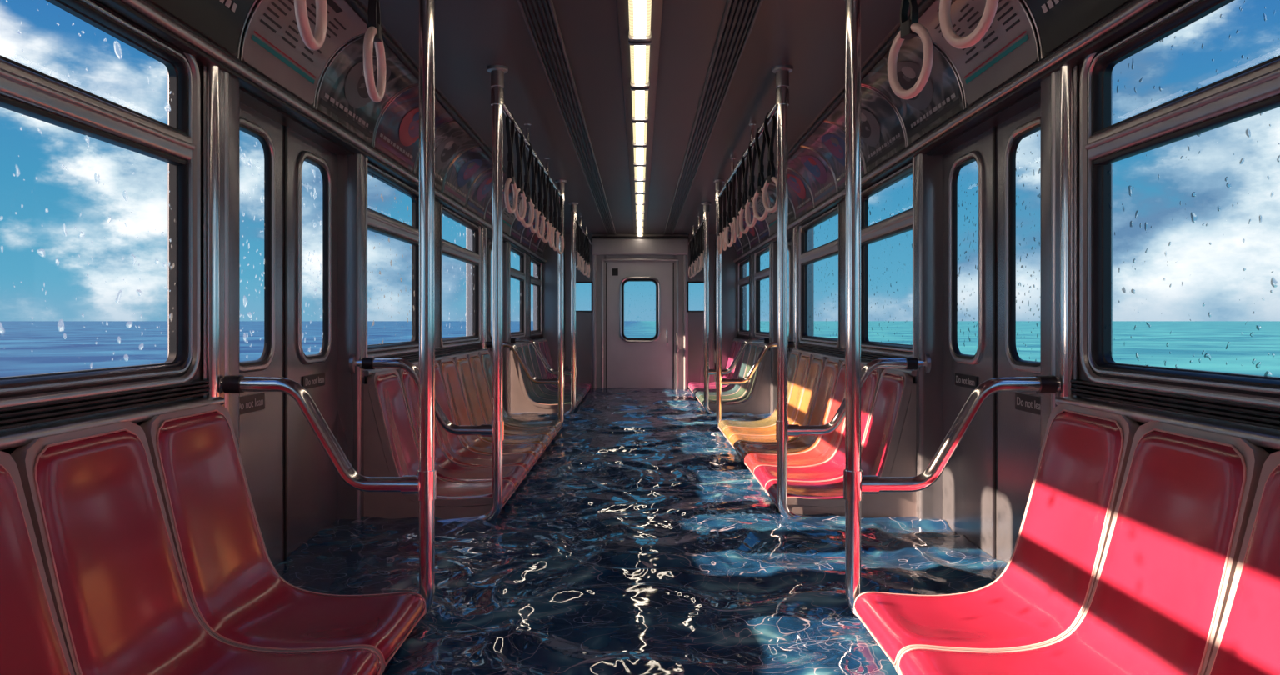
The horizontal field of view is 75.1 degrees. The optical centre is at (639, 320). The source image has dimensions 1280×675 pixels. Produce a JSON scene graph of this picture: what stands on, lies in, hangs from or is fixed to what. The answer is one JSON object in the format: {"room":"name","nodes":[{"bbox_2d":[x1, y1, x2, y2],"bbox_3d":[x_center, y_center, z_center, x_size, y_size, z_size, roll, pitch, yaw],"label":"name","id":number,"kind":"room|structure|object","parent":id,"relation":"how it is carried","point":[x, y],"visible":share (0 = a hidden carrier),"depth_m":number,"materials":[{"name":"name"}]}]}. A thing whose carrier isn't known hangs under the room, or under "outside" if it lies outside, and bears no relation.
{"room":"subway car interior","nodes":[
{"label":"subway car interior","id":0,"kind":"room"},
{"bbox_2d":[0,64,541,454],"bbox_3d":[-1.400,0.140,4.900,0.100,2.280,13.000,0,0,0],"label":"wall","id":1,"kind":"structure","parent":0,"point":[198,375],"depth_m":2.56,"materials":[{"name":"metal"}]},
{"bbox_2d":[151,0,257,59],"bbox_3d":[-1.206,-1.022,2.380,0.250,0.315,0.743,0,0,0],"label":"panel","id":2,"kind":"object","parent":1,"relation":"attached to","point":[223,22],"visible":0.97,"depth_m":2.60,"materials":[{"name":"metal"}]},
{"bbox_2d":[0,0,546,449],"bbox_3d":[-1.333,-0.294,4.900,0.106,1.112,13.000,0,0,0],"label":"window","id":3,"kind":"structure","parent":1,"relation":"in","point":[24,90],"depth_m":2.28,"materials":[{"name":"glass"}]},
{"bbox_2d":[240,101,337,566],"bbox_3d":[-1.417,0.245,3.320,0.031,2.070,1.160,0,0,0],"label":"door","id":4,"kind":"structure","parent":1,"relation":"in","point":[292,480],"depth_m":3.37,"materials":[{"name":"metal"}]},
{"bbox_2d":[240,392,264,414],"bbox_3d":[-1.411,0.300,3.010,0.008,0.062,0.240,0,0,0],"label":"door sign","id":5,"kind":"object","parent":4,"relation":"attached to","point":[249,403],"visible":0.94,"depth_m":3.03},
{"bbox_2d":[302,372,324,389],"bbox_3d":[-1.411,0.260,3.610,0.008,0.055,0.240,0,0,0],"label":"door sign","id":6,"kind":"object","parent":4,"relation":"attached to","point":[314,380],"visible":0.99,"depth_m":3.60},
{"bbox_2d":[240,0,366,108],"bbox_3d":[-1.206,-1.022,3.080,0.250,0.315,0.623,0,0,0],"label":"panel","id":7,"kind":"object","parent":1,"relation":"attached to","point":[272,43],"visible":0.88,"depth_m":3.07,"materials":[{"name":"paper"}]},
{"bbox_2d":[220,0,436,617],"bbox_3d":[-0.986,-0.101,2.620,0.732,2.179,0.100,0,0,0],"label":"pole","id":8,"kind":"object","parent":1,"relation":"attached to","point":[424,484],"visible":0.75,"depth_m":2.60,"materials":[{"name":"silver metal"}]},
{"bbox_2d":[167,64,530,519],"bbox_3d":[-1.385,0.230,5.560,0.169,2.100,9.066,0,0,0],"label":"trim","id":9,"kind":"structure","parent":1,"relation":"attached to","point":[222,93],"depth_m":3.35,"materials":[{"name":"metal"}]},
{"bbox_2d":[148,0,564,256],"bbox_3d":[-1.230,-1.035,4.900,0.460,0.410,13.000,0,0,0],"label":"trim","id":10,"kind":"structure","parent":1,"relation":"attached to","point":[360,7],"depth_m":3.73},
{"bbox_2d":[315,35,419,145],"bbox_3d":[-1.206,-1.022,3.770,0.250,0.315,0.723,0,0,0],"label":"panel","id":11,"kind":"object","parent":1,"relation":"attached to","point":[342,96],"visible":0.77,"depth_m":3.71,"materials":[{"name":"plastic"}]},
{"bbox_2d":[367,160,419,358],"bbox_3d":[-1.352,-0.312,4.560,0.068,1.009,1.144,0,0,0],"label":"window","id":12,"kind":"structure","parent":1,"relation":"in","point":[377,222],"depth_m":4.67,"materials":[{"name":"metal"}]},
{"bbox_2d":[373,85,455,173],"bbox_3d":[-1.206,-1.022,4.520,0.250,0.315,0.743,0,0,0],"label":"panel","id":13,"kind":"object","parent":1,"relation":"attached to","point":[397,132],"visible":0.78,"depth_m":4.43,"materials":[{"name":"paper"}]},
{"bbox_2d":[349,65,508,522],"bbox_3d":[-0.986,-0.101,3.920,0.732,2.179,0.100,0,0,0],"label":"pole","id":14,"kind":"object","parent":1,"relation":"attached to","point":[495,430],"visible":0.97,"depth_m":3.90,"materials":[{"name":"silver metal"}]},
{"bbox_2d":[414,120,479,191],"bbox_3d":[-1.206,-1.022,5.250,0.250,0.315,0.683,0,0,0],"label":"panel","id":15,"kind":"object","parent":1,"relation":"attached to","point":[451,140],"visible":0.84,"depth_m":5.30,"materials":[{"name":"plastic"}]},
{"bbox_2d":[441,203,481,349],"bbox_3d":[-1.352,-0.312,6.260,0.068,1.009,1.424,0,0,0],"label":"window","id":16,"kind":"structure","parent":1,"relation":"in","point":[449,249],"depth_m":6.66,"materials":[{"name":"metal"}]},
{"bbox_2d":[442,145,492,206],"bbox_3d":[-1.206,-1.022,5.975,0.250,0.315,0.733,0,0,0],"label":"panel","id":17,"kind":"object","parent":1,"relation":"attached to","point":[472,162],"visible":0.94,"depth_m":5.93,"materials":[{"name":"plastic"}]},
{"bbox_2d":[465,168,507,219],"bbox_3d":[-1.206,-1.022,6.725,0.250,0.315,0.733,0,0,0],"label":"panel","id":18,"kind":"object","parent":1,"relation":"attached to","point":[480,193],"visible":0.77,"depth_m":6.66,"materials":[{"name":"plastic"}]},
{"bbox_2d":[487,237,492,363],"bbox_3d":[-1.417,0.245,7.730,0.031,2.070,1.080,0,0,0],"label":"door","id":19,"kind":"structure","parent":1,"relation":"in","point":[489,241],"depth_m":7.82,"materials":[{"name":"metal"}]},
{"bbox_2d":[484,184,520,224],"bbox_3d":[-1.206,-1.022,7.450,0.250,0.315,0.683,0,0,0],"label":"panel","id":20,"kind":"object","parent":1,"relation":"attached to","point":[488,213],"visible":0.39,"depth_m":7.32,"materials":[{"name":"metal"}]},
{"bbox_2d":[502,195,529,235],"bbox_3d":[-1.206,-1.022,8.150,0.250,0.315,0.683,0,0,0],"label":"panel","id":21,"kind":"object","parent":1,"relation":"attached to","point":[508,218],"visible":0.45,"depth_m":8.17,"materials":[{"name":"plastic"}]},
{"bbox_2d":[510,244,525,338],"bbox_3d":[-1.352,-0.312,9.090,0.068,1.009,1.164,0,0,0],"label":"window","id":22,"kind":"structure","parent":1,"relation":"in","point":[520,275],"depth_m":9.60,"materials":[{"name":"metal"}]},
{"bbox_2d":[479,179,566,430],"bbox_3d":[-0.986,-0.101,7.060,0.732,2.179,0.100,0,0,0],"label":"pole","id":23,"kind":"object","parent":1,"relation":"attached to","point":[559,381],"visible":0.65,"depth_m":7.04,"materials":[{"name":"silver metal"}]},
{"bbox_2d":[510,206,535,242],"bbox_3d":[-1.206,-1.022,8.875,0.250,0.315,0.733,0,0,0],"label":"panel","id":24,"kind":"object","parent":1,"relation":"attached to","point":[517,229],"visible":0.57,"depth_m":8.86,"materials":[{"name":"metal"}]},
{"bbox_2d":[520,215,546,248],"bbox_3d":[-1.206,-1.022,9.625,0.250,0.315,0.733,0,0,0],"label":"panel","id":25,"kind":"object","parent":1,"relation":"attached to","point":[527,235],"visible":0.42,"depth_m":9.60,"materials":[{"name":"metal"}]},
{"bbox_2d":[530,256,541,336],"bbox_3d":[-1.352,-0.312,10.680,0.068,1.009,1.184,0,0,0],"label":"window","id":26,"kind":"structure","parent":1,"relation":"in","point":[537,281],"depth_m":11.20,"materials":[{"name":"metal"}]},
{"bbox_2d":[529,224,546,252],"bbox_3d":[-1.206,-1.022,10.350,0.250,0.315,0.683,0,0,0],"label":"panel","id":27,"kind":"object","parent":1,"relation":"attached to","point":[535,240],"visible":0.41,"depth_m":10.32,"materials":[{"name":"metal"}]},
{"bbox_2d":[510,201,578,414],"bbox_3d":[-0.986,-0.101,8.400,0.732,2.179,0.100,0,0,0],"label":"pole","id":28,"kind":"object","parent":1,"relation":"attached to","point":[572,372],"visible":0.92,"depth_m":8.38,"materials":[{"name":"silver metal"}]},
{"bbox_2d":[536,231,556,256],"bbox_3d":[-1.206,-1.022,11.025,0.250,0.315,0.633,0,0,0],"label":"panel","id":29,"kind":"object","parent":1,"relation":"attached to","point":[542,245],"visible":0.48,"depth_m":11.01,"materials":[{"name":"metal"}]},
{"bbox_2d":[362,0,917,234],"bbox_3d":[0.000,-1.206,4.900,2.160,0.068,13.000,0,0,0],"label":"ceiling","id":30,"kind":"structure","parent":0,"point":[567,62],"depth_m":4.11,"materials":[{"name":"metal"}]},
{"bbox_2d":[502,102,561,198],"bbox_3d":[-0.670,-1.112,5.490,0.044,0.156,3.140,0,0,0],"label":"grab rail","id":31,"kind":"object","parent":30,"relation":"attached to","point":[506,111],"visible":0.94,"depth_m":4.96,"materials":[{"name":"silver metal"}]},
{"bbox_2d":[504,112,517,213],"bbox_3d":[-0.667,-0.814,4.313,0.030,0.518,0.155,0,0,12],"label":"strap","id":32,"kind":"object","parent":31,"relation":"hanging from","point":[510,136],"visible":0.94,"depth_m":4.29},
{"bbox_2d":[514,127,526,220],"bbox_3d":[-0.669,-0.814,4.635,0.030,0.519,0.155,0,1,14],"label":"strap","id":33,"kind":"object","parent":31,"relation":"hanging from","point":[519,150],"visible":0.79,"depth_m":4.62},
{"bbox_2d":[519,140,534,227],"bbox_3d":[-0.672,-0.814,4.956,0.030,0.519,0.155,0,-1,24],"label":"strap","id":34,"kind":"object","parent":31,"relation":"hanging from","point":[527,163],"visible":0.82,"depth_m":4.95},
{"bbox_2d":[528,151,539,233],"bbox_3d":[-0.671,-0.814,5.284,0.030,0.519,0.155,0,-2,12],"label":"strap","id":35,"kind":"object","parent":31,"relation":"hanging from","point":[534,168],"visible":0.71,"depth_m":5.28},
{"bbox_2d":[535,161,544,238],"bbox_3d":[-0.671,-0.814,5.615,0.030,0.519,0.155,0,-1,13],"label":"strap","id":36,"kind":"object","parent":31,"relation":"hanging from","point":[540,177],"visible":0.75,"depth_m":5.61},
{"bbox_2d":[540,170,549,242],"bbox_3d":[-0.674,-0.814,5.933,0.030,0.518,0.155,0,0,15],"label":"strap","id":37,"kind":"object","parent":31,"relation":"hanging from","point":[546,187],"visible":0.78,"depth_m":5.93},
{"bbox_2d":[548,178,554,247],"bbox_3d":[-0.669,-0.814,6.286,0.030,0.519,0.155,0,2,5],"label":"strap","id":38,"kind":"object","parent":31,"relation":"hanging from","point":[551,241],"visible":0.82,"depth_m":6.27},
{"bbox_2d":[550,185,559,250],"bbox_3d":[-0.670,-0.814,6.608,0.030,0.519,0.155,0,-1,13],"label":"strap","id":39,"kind":"object","parent":31,"relation":"hanging from","point":[555,197],"visible":0.78,"depth_m":6.60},
{"bbox_2d":[555,191,564,254],"bbox_3d":[-0.666,-0.814,6.953,0.030,0.518,0.155,0,0,16],"label":"strap","id":40,"kind":"object","parent":31,"relation":"hanging from","point":[559,205],"visible":0.71,"depth_m":6.94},
{"bbox_2d":[575,215,591,244],"bbox_3d":[-0.670,-1.112,9.890,0.044,0.156,2.980,0,0,0],"label":"grab rail","id":41,"kind":"object","parent":30,"relation":"attached to","point":[579,216],"visible":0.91,"depth_m":9.40,"materials":[{"name":"silver metal"}]},
{"bbox_2d":[575,218,579,268],"bbox_3d":[-0.671,-0.814,8.748,0.030,0.519,0.155,0,-1,20],"label":"strap","id":42,"kind":"object","parent":41,"relation":"hanging from","point":[577,229],"visible":0.56,"depth_m":8.77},
{"bbox_2d":[577,222,580,269],"bbox_3d":[-0.669,-0.814,9.128,0.032,0.518,0.155,0,0,6],"label":"strap","id":43,"kind":"object","parent":41,"relation":"hanging from","point":[578,232],"visible":0.56,"depth_m":9.11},
{"bbox_2d":[580,226,583,271],"bbox_3d":[-0.668,-0.814,9.484,0.030,0.518,0.155,0,0,8],"label":"strap","id":44,"kind":"object","parent":41,"relation":"hanging from","point":[581,230],"visible":0.77,"depth_m":9.46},
{"bbox_2d":[582,233,588,274],"bbox_3d":[-0.672,-0.814,10.184,0.030,0.519,0.155,0,-2,21],"label":"strap","id":45,"kind":"object","parent":41,"relation":"hanging from","point":[585,242],"visible":0.58,"depth_m":10.19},
{"bbox_2d":[628,0,651,40],"bbox_3d":[0.000,-1.163,3.080,0.094,0.039,0.652,0,0,0],"label":"ceiling lamp","id":46,"kind":"object","parent":30,"relation":"attached to","point":[639,10],"depth_m":3.20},
{"bbox_2d":[628,40,651,87],"bbox_3d":[0.000,-1.163,3.760,0.094,0.039,0.652,0,0,0],"label":"ceiling lamp","id":47,"kind":"object","parent":30,"relation":"attached to","point":[639,50],"depth_m":3.73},
{"bbox_2d":[630,87,649,120],"bbox_3d":[0.000,-1.163,4.440,0.094,0.039,0.652,0,0,0],"label":"ceiling lamp","id":48,"kind":"object","parent":30,"relation":"attached to","point":[639,95],"depth_m":4.42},
{"bbox_2d":[631,120,648,145],"bbox_3d":[0.000,-1.163,5.120,0.094,0.039,0.652,0,0,0],"label":"ceiling lamp","id":49,"kind":"object","parent":30,"relation":"attached to","point":[639,127],"depth_m":5.12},
{"bbox_2d":[632,145,647,164],"bbox_3d":[0.000,-1.163,5.800,0.094,0.039,0.652,0,0,0],"label":"ceiling lamp","id":50,"kind":"object","parent":30,"relation":"attached to","point":[639,151],"depth_m":5.81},
{"bbox_2d":[633,164,646,180],"bbox_3d":[0.000,-1.163,6.480,0.094,0.039,0.652,0,0,0],"label":"ceiling lamp","id":51,"kind":"object","parent":30,"relation":"attached to","point":[639,170],"depth_m":6.48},
{"bbox_2d":[634,180,645,193],"bbox_3d":[0.000,-1.163,7.160,0.094,0.039,0.652,0,0,0],"label":"ceiling lamp","id":52,"kind":"object","parent":30,"relation":"attached to","point":[639,185],"depth_m":7.18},
{"bbox_2d":[635,193,644,204],"bbox_3d":[0.000,-1.163,7.840,0.094,0.039,0.652,0,0,0],"label":"ceiling lamp","id":53,"kind":"object","parent":30,"relation":"attached to","point":[639,197],"depth_m":7.89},
{"bbox_2d":[688,215,704,244],"bbox_3d":[0.670,-1.112,9.890,0.044,0.156,2.980,0,0,0],"label":"grab rail","id":54,"kind":"object","parent":30,"relation":"attached to","point":[698,216],"visible":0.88,"depth_m":9.39,"materials":[{"name":"silver metal"}]},
{"bbox_2d":[690,233,697,275],"bbox_3d":[0.668,-0.814,10.195,0.030,0.519,0.155,0,1,-22],"label":"strap","id":55,"kind":"object","parent":54,"relation":"hanging from","point":[693,242],"visible":0.66,"depth_m":10.20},
{"bbox_2d":[696,226,700,271],"bbox_3d":[0.670,-0.814,9.469,0.030,0.519,0.155,0,0,-12],"label":"strap","id":56,"kind":"object","parent":54,"relation":"hanging from","point":[698,231],"visible":0.78,"depth_m":9.46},
{"bbox_2d":[700,222,702,269],"bbox_3d":[0.670,-0.814,9.111,0.030,0.519,0.155,0,0,-1],"label":"strap","id":57,"kind":"object","parent":54,"relation":"hanging from","point":[701,227],"visible":0.79,"depth_m":9.10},
{"bbox_2d":[717,102,777,197],"bbox_3d":[0.670,-1.112,5.490,0.044,0.156,3.140,0,0,0],"label":"grab rail","id":58,"kind":"object","parent":30,"relation":"attached to","point":[773,111],"visible":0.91,"depth_m":4.96,"materials":[{"name":"silver metal"}]},
{"bbox_2d":[717,191,722,254],"bbox_3d":[0.669,-0.814,6.947,0.030,0.519,0.155,0,2,-5],"label":"strap","id":59,"kind":"object","parent":58,"relation":"hanging from","point":[720,199],"visible":0.94,"depth_m":6.93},
{"bbox_2d":[722,186,726,250],"bbox_3d":[0.671,-0.814,6.592,0.032,0.518,0.155,0,0,-5],"label":"strap","id":60,"kind":"object","parent":58,"relation":"hanging from","point":[724,193],"visible":0.73,"depth_m":6.58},
{"bbox_2d":[725,178,733,246],"bbox_3d":[0.674,-0.814,6.264,0.030,0.518,0.155,0,0,-14],"label":"strap","id":61,"kind":"object","parent":58,"relation":"hanging from","point":[728,192],"visible":0.85,"depth_m":6.26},
{"bbox_2d":[731,175,736,243],"bbox_3d":[0.670,-0.814,5.944,0.030,0.519,0.155,0,-1,0],"label":"strap","id":62,"kind":"object","parent":58,"relation":"hanging from","point":[733,178],"visible":0.94,"depth_m":5.92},
{"bbox_2d":[736,161,743,238],"bbox_3d":[0.671,-0.814,5.605,0.030,0.518,0.155,0,0,-5],"label":"strap","id":63,"kind":"object","parent":58,"relation":"hanging from","point":[739,233],"visible":0.68,"depth_m":5.60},
{"bbox_2d":[739,151,750,233],"bbox_3d":[0.668,-0.814,5.296,0.030,0.519,0.155,0,1,-16],"label":"strap","id":64,"kind":"object","parent":58,"relation":"hanging from","point":[745,171],"visible":0.73,"depth_m":5.29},
{"bbox_2d":[745,140,757,228],"bbox_3d":[0.665,-0.814,4.978,0.030,0.518,0.155,0,0,-17],"label":"strap","id":65,"kind":"object","parent":58,"relation":"hanging from","point":[752,162],"visible":0.78,"depth_m":4.96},
{"bbox_2d":[752,127,769,220],"bbox_3d":[0.672,-0.814,4.626,0.030,0.519,0.155,0,-1,-25],"label":"strap","id":66,"kind":"object","parent":58,"relation":"hanging from","point":[761,181],"visible":0.8,"depth_m":4.62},
{"bbox_2d":[762,112,777,213],"bbox_3d":[0.677,-0.814,4.285,0.030,0.518,0.155,0,0,-24],"label":"strap","id":67,"kind":"object","parent":58,"relation":"hanging from","point":[771,178],"visible":0.8,"depth_m":4.29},
{"bbox_3d":[-0.670,-1.112,1.035,0.044,0.156,3.170,0,0,0],"label":"grab rail","id":68,"kind":"object","parent":30,"relation":"attached to","visible":0},
{"bbox_2d":[293,0,327,50],"bbox_3d":[-0.671,-0.814,1.700,0.032,0.518,0.155,0,0,-6],"label":"strap","id":69,"kind":"object","parent":68,"relation":"hanging from","point":[315,42],"visible":1,"depth_m":1.69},
{"bbox_2d":[363,0,385,102],"bbox_3d":[-0.671,-0.814,2.110,0.032,0.518,0.155,0,0,-6],"label":"strap","id":70,"kind":"object","parent":68,"relation":"hanging from","point":[373,32],"visible":1,"depth_m":2.08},
{"bbox_3d":[0.670,-1.112,1.035,0.044,0.156,3.170,0,0,0],"label":"grab rail","id":71,"kind":"object","parent":30,"relation":"attached to","visible":0},
{"bbox_2d":[887,0,933,99],"bbox_3d":[0.672,-0.814,2.085,0.030,0.519,0.155,0,-1,-23],"label":"strap","id":72,"kind":"object","parent":71,"relation":"hanging from","point":[909,29],"visible":1,"depth_m":2.07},
{"bbox_2d":[939,0,998,49],"bbox_3d":[0.667,-0.814,1.686,0.030,0.519,0.155,0,2,-23],"label":"strap","id":73,"kind":"object","parent":71,"relation":"hanging from","point":[950,36],"visible":1,"depth_m":1.69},
{"bbox_2d":[533,234,746,389],"bbox_3d":[0.000,0.020,11.395,2.920,2.520,0.190,0,0,0],"label":"wall","id":74,"kind":"structure","parent":0,"point":[590,325],"depth_m":11.40,"materials":[{"name":"metal"}]},
{"bbox_2d":[605,262,674,389],"bbox_3d":[0.000,0.240,11.410,0.934,2.080,0.100,0,0,0],"label":"door","id":75,"kind":"structure","parent":74,"relation":"in","point":[631,362],"depth_m":11.42,"materials":[{"name":"paint"}]},
{"bbox_2d":[274,387,1007,674],"bbox_3d":[0.000,0.933,4.918,2.824,0.054,12.995,0,0,0],"label":"water","id":76,"kind":"object","parent":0,"point":[639,541],"visible":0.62,"depth_m":3.16,"materials":[{"name":"liquid"}]},
{"bbox_2d":[738,64,1279,454],"bbox_3d":[1.400,0.140,4.900,0.100,2.280,13.000,0,0,0],"label":"wall","id":77,"kind":"structure","parent":0,"point":[1081,375],"depth_m":2.56,"materials":[{"name":"metal"}]},
{"bbox_2d":[701,201,769,413],"bbox_3d":[0.986,-0.101,8.400,0.732,2.179,0.100,0,0,0],"label":"pole","id":78,"kind":"object","parent":77,"relation":"attached to","point":[707,372],"visible":0.91,"depth_m":8.38,"materials":[{"name":"silver metal"}]},
{"bbox_2d":[728,230,743,256],"bbox_3d":[1.206,-1.022,11.025,0.250,0.315,0.633,0,0,0],"label":"panel","id":79,"kind":"object","parent":77,"relation":"attached to","point":[737,245],"visible":0.44,"depth_m":10.99,"materials":[{"name":"metal"}]},
{"bbox_2d":[728,226,750,252],"bbox_3d":[1.206,-1.022,10.350,0.250,0.315,0.683,0,0,0],"label":"panel","id":80,"kind":"object","parent":77,"relation":"attached to","point":[744,240],"visible":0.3,"depth_m":10.35,"materials":[{"name":"metal"}]},
{"bbox_2d":[738,256,749,336],"bbox_3d":[1.352,-0.312,10.680,0.068,1.009,1.184,0,0,0],"label":"window","id":81,"kind":"structure","parent":77,"relation":"in","point":[742,281],"depth_m":11.20,"materials":[{"name":"metal"}]},
{"bbox_2d":[743,216,759,248],"bbox_3d":[1.206,-1.022,9.625,0.250,0.315,0.733,0,0,0],"label":"panel","id":82,"kind":"object","parent":77,"relation":"attached to","point":[752,235],"visible":0.55,"depth_m":9.60,"materials":[{"name":"metal"}]},
{"bbox_2d":[743,206,769,242],"bbox_3d":[1.206,-1.022,8.875,0.250,0.315,0.733,0,0,0],"label":"panel","id":83,"kind":"object","parent":77,"relation":"attached to","point":[762,227],"visible":0.51,"depth_m":8.85,"materials":[{"name":"metal"}]},
{"bbox_2d":[713,179,800,430],"bbox_3d":[0.986,-0.101,7.060,0.732,2.179,0.100,0,0,0],"label":"pole","id":84,"kind":"object","parent":77,"relation":"attached to","point":[720,381],"visible":0.75,"depth_m":7.04,"materials":[{"name":"silver metal"}]},
{"bbox_2d":[754,244,769,338],"bbox_3d":[1.352,-0.312,9.090,0.068,1.009,1.164,0,0,0],"label":"window","id":85,"kind":"structure","parent":77,"relation":"in","point":[759,275],"depth_m":9.60,"materials":[{"name":"metal"}]},
{"bbox_2d":[749,195,777,235],"bbox_3d":[1.206,-1.022,8.150,0.250,0.315,0.683,0,0,0],"label":"panel","id":86,"kind":"object","parent":77,"relation":"attached to","point":[772,218],"visible":0.5,"depth_m":8.21,"materials":[{"name":"plastic"}]},
{"bbox_2d":[758,183,795,224],"bbox_3d":[1.206,-1.022,7.450,0.250,0.315,0.683,0,0,0],"label":"panel","id":87,"kind":"object","parent":77,"relation":"attached to","point":[772,189],"visible":0.48,"depth_m":7.32,"materials":[{"name":"metal"}]},
{"bbox_2d":[787,237,792,363],"bbox_3d":[1.417,0.245,7.730,0.031,2.070,1.080,0,0,0],"label":"door","id":88,"kind":"structure","parent":77,"relation":"in","point":[789,241],"depth_m":7.82,"materials":[{"name":"metal"}]},
{"bbox_2d":[770,168,814,219],"bbox_3d":[1.206,-1.022,6.725,0.250,0.315,0.733,0,0,0],"label":"panel","id":89,"kind":"object","parent":77,"relation":"attached to","point":[799,193],"visible":0.84,"depth_m":6.65,"materials":[{"name":"metal"}]},
{"bbox_2d":[787,145,837,206],"bbox_3d":[1.206,-1.022,5.975,0.250,0.315,0.733,0,0,0],"label":"panel","id":90,"kind":"object","parent":77,"relation":"attached to","point":[807,162],"visible":0.94,"depth_m":5.93,"materials":[{"name":"metal"}]},
{"bbox_2d":[798,203,838,349],"bbox_3d":[1.352,-0.312,6.260,0.068,1.009,1.424,0,0,0],"label":"window","id":91,"kind":"structure","parent":77,"relation":"in","point":[830,249],"depth_m":6.67,"materials":[{"name":"metal"}]},
{"bbox_2d":[800,120,865,191],"bbox_3d":[1.206,-1.022,5.250,0.250,0.315,0.683,0,0,0],"label":"panel","id":92,"kind":"object","parent":77,"relation":"attached to","point":[828,140],"visible":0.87,"depth_m":5.31,"materials":[{"name":"plastic"}]},
{"bbox_2d":[771,65,930,516],"bbox_3d":[0.986,-0.101,3.920,0.732,2.179,0.100,0,0,0],"label":"pole","id":93,"kind":"object","parent":77,"relation":"attached to","point":[784,430],"visible":0.91,"depth_m":3.90,"materials":[{"name":"silver metal"}]},
{"bbox_2d":[824,85,906,173],"bbox_3d":[1.206,-1.022,4.520,0.250,0.315,0.743,0,0,0],"label":"panel","id":94,"kind":"object","parent":77,"relation":"attached to","point":[882,132],"visible":0.68,"depth_m":4.43,"materials":[{"name":"paper"}]},
{"bbox_2d":[860,160,912,358],"bbox_3d":[1.352,-0.312,4.560,0.068,1.009,1.144,0,0,0],"label":"window","id":95,"kind":"structure","parent":77,"relation":"in","point":[902,222],"depth_m":4.72,"materials":[{"name":"glass"}]},
{"bbox_2d":[860,35,964,145],"bbox_3d":[1.206,-1.022,3.770,0.250,0.315,0.723,0,0,0],"label":"panel","id":96,"kind":"object","parent":77,"relation":"attached to","point":[942,97],"visible":0.83,"depth_m":3.72,"materials":[{"name":"plastic"}]},
{"bbox_2d":[715,0,1131,256],"bbox_3d":[1.230,-1.035,4.900,0.460,0.410,13.000,0,0,0],"label":"trim","id":97,"kind":"structure","parent":77,"relation":"attached to","point":[884,47],"depth_m":3.79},
{"bbox_2d":[749,64,1112,519],"bbox_3d":[1.385,0.230,5.560,0.169,2.100,9.066,0,0,0],"label":"trim","id":98,"kind":"structure","parent":77,"relation":"attached to","point":[1057,94],"depth_m":3.90,"materials":[{"name":"metal"}]},
{"bbox_2d":[843,0,1059,619],"bbox_3d":[0.986,-0.101,2.620,0.732,2.179,0.100,0,0,0],"label":"pole","id":99,"kind":"object","parent":77,"relation":"attached to","point":[855,484],"visible":0.74,"depth_m":2.60,"materials":[{"name":"silver metal"}]},
{"bbox_2d":[918,0,1039,108],"bbox_3d":[1.206,-1.022,3.080,0.250,0.315,0.623,0,0,0],"label":"panel","id":100,"kind":"object","parent":77,"relation":"attached to","point":[1010,44],"visible":0.81,"depth_m":3.06,"materials":[{"name":"paper"}]},
{"bbox_2d":[942,101,1039,564],"bbox_3d":[1.417,0.245,3.320,0.031,2.070,1.160,0,0,0],"label":"door","id":101,"kind":"structure","parent":77,"relation":"in","point":[987,480],"depth_m":3.37,"materials":[{"name":"metal"}]},
{"bbox_2d":[955,372,977,389],"bbox_3d":[1.411,0.260,3.610,0.008,0.055,0.240,0,0,0],"label":"door sign","id":102,"kind":"object","parent":101,"relation":"attached to","point":[962,380],"visible":1,"depth_m":3.60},
{"bbox_2d":[1015,392,1039,414],"bbox_3d":[1.411,0.300,3.010,0.008,0.062,0.240,0,0,0],"label":"door sign","id":103,"kind":"object","parent":101,"relation":"attached to","point":[1030,403],"visible":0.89,"depth_m":3.03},
{"bbox_2d":[733,0,1279,449],"bbox_3d":[1.333,-0.294,4.900,0.106,1.112,13.000,0,0,0],"label":"window","id":104,"kind":"structure","parent":77,"relation":"in","point":[1254,90],"depth_m":2.29,"materials":[{"name":"glass"}]},
{"bbox_2d":[1022,0,1128,59],"bbox_3d":[1.206,-1.022,2.380,0.250,0.315,0.743,0,0,0],"label":"panel","id":105,"kind":"object","parent":77,"relation":"attached to","point":[1056,22],"visible":0.97,"depth_m":2.60,"materials":[{"name":"plastic"}]},
{"bbox_3d":[0.000,1.310,4.950,2.920,0.060,13.100,0,0,0],"label":"floor","id":106,"kind":"structure","parent":0,"visible":0},
{"bbox_2d":[0,403,426,674],"bbox_3d":[-0.998,0.764,1.040,0.694,1.032,3.077,0,0,0],"label":"bench","id":107,"kind":"object","parent":106,"relation":"on","point":[127,547],"visible":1,"depth_m":2.02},
{"bbox_2d":[364,350,561,519],"bbox_3d":[-0.998,0.764,5.490,0.694,1.032,3.077,0,0,0],"label":"bench","id":108,"kind":"object","parent":106,"relation":"on","point":[463,384],"visible":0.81,"depth_m":4.45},
{"bbox_2d":[510,339,591,413],"bbox_3d":[-0.998,0.764,9.905,0.694,1.032,2.947,0,0,0],"label":"bench","id":109,"kind":"object","parent":106,"relation":"on","point":[526,396],"visible":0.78,"depth_m":8.80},
{"bbox_2d":[688,339,769,414],"bbox_3d":[0.998,0.764,9.905,0.694,1.032,2.947,0,0,0],"label":"bench","id":110,"kind":"object","parent":106,"relation":"on","point":[753,396],"visible":0.62,"depth_m":8.85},
{"bbox_2d":[718,350,915,517],"bbox_3d":[0.998,0.764,5.490,0.694,1.032,3.077,0,0,0],"label":"bench","id":111,"kind":"object","parent":106,"relation":"on","point":[816,384],"visible":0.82,"depth_m":4.48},
{"bbox_2d":[853,403,1279,674],"bbox_3d":[0.998,0.764,1.040,0.694,1.032,3.077,0,0,0],"label":"bench","id":112,"kind":"object","parent":106,"relation":"on","point":[1152,547],"visible":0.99,"depth_m":2.02,"materials":[{"name":"plastic"}]},
{"label":"outside","id":113,"kind":"structure","parent":0,"visible":0},
{"bbox_2d":[0,320,1279,377],"bbox_3d":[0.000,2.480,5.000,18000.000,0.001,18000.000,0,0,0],"label":"sea","id":114,"kind":"structure","parent":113,"point":[51,352],"depth_m":115.35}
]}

